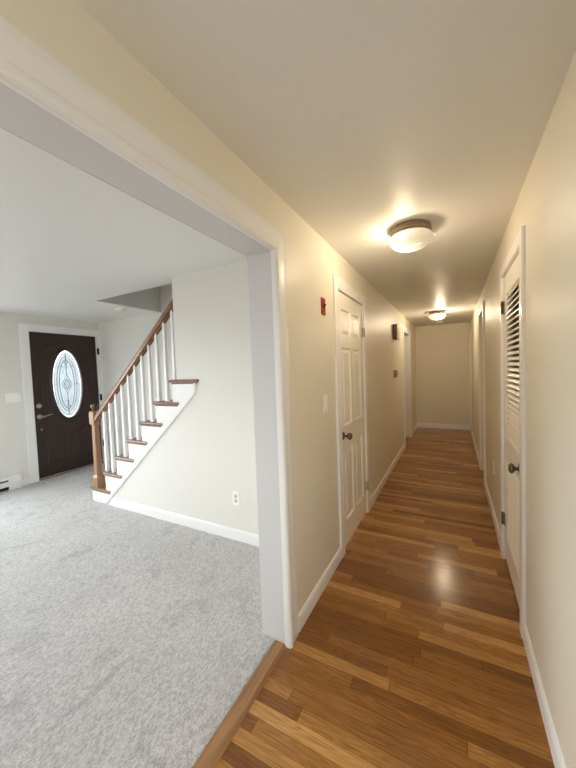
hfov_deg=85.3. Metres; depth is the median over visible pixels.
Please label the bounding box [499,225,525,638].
door frame
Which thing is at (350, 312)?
door
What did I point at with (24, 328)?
door frame
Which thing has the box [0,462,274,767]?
floor
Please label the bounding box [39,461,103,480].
sill
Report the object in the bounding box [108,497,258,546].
baseboard
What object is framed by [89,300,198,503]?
staircase
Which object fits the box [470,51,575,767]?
wall
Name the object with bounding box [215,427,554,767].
floor
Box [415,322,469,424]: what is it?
wall
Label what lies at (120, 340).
wall
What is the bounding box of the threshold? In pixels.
[193,640,285,767]
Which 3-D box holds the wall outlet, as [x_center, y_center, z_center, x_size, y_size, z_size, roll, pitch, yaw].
[-0.438,0.962,2.624,0.072,0.116,0.009,-1,3,28]
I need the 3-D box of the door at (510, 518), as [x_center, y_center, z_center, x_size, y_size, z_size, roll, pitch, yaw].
[1.389,0.274,1.954,0.089,2.004,0.720,-1,3,28]
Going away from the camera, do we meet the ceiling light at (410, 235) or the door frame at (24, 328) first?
the ceiling light at (410, 235)
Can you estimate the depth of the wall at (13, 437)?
4.11 m
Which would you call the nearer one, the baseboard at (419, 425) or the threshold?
the threshold
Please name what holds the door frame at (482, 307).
attached to the wall at (546, 202)
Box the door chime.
[393,324,399,339]
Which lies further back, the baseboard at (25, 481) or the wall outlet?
the baseboard at (25, 481)
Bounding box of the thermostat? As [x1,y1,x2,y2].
[394,370,397,377]
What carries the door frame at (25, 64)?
attached to the wall at (64, 29)
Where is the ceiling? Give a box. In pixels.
[0,0,575,326]
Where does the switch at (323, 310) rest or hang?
attached to the wall at (64, 29)
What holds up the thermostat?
attached to the wall at (64, 29)
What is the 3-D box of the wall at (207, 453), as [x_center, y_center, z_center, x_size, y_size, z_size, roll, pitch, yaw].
[-0.820,-1.110,3.357,2.885,4.850,1.160,-1,3,28]
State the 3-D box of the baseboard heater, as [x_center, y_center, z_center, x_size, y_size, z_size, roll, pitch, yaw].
[-3.918,1.315,3.419,0.067,0.180,1.618,-1,3,28]
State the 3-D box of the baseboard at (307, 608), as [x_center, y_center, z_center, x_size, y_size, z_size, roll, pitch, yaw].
[0.390,1.278,2.343,0.014,0.088,11.155,-1,3,28]
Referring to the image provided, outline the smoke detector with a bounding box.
[115,308,126,311]
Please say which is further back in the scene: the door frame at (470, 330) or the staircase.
the door frame at (470, 330)
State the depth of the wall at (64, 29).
1.80 m
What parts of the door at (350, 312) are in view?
knob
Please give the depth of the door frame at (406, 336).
6.24 m
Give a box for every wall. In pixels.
[0,0,416,612]
[0,312,102,478]
[98,284,172,462]
[108,260,258,534]
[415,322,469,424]
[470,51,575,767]
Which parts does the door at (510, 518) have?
louvre panel, louvre panel, knob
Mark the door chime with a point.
(396, 327)
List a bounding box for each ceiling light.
[389,219,432,252]
[428,310,445,319]
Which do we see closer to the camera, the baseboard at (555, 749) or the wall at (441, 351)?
the baseboard at (555, 749)
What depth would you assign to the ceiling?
1.22 m
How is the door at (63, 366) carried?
in the wall at (13, 437)
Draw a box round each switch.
[5,392,20,402]
[321,297,325,315]
[323,394,327,413]
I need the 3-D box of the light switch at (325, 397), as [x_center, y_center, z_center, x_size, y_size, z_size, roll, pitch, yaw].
[0.259,0.135,2.122,0.012,0.125,0.074,-1,3,28]
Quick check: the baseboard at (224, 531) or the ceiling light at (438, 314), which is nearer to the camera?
the baseboard at (224, 531)
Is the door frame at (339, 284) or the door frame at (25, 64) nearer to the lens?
the door frame at (25, 64)
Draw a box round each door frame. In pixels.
[0,16,298,648]
[18,323,104,482]
[332,274,370,557]
[402,326,411,447]
[469,330,471,430]
[478,301,485,486]
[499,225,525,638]
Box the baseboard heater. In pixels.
[0,473,21,491]
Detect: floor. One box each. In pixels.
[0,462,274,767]
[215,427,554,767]
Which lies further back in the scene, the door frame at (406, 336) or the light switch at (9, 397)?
the door frame at (406, 336)
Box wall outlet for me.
[232,491,239,505]
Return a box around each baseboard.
[22,477,30,485]
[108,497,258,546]
[298,424,416,632]
[417,423,469,429]
[471,431,565,767]
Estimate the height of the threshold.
0.014 m
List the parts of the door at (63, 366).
lever handle, moulding, oval glass, oval frame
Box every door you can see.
[29,332,103,478]
[338,291,368,546]
[500,254,518,605]
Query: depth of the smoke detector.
4.04 m

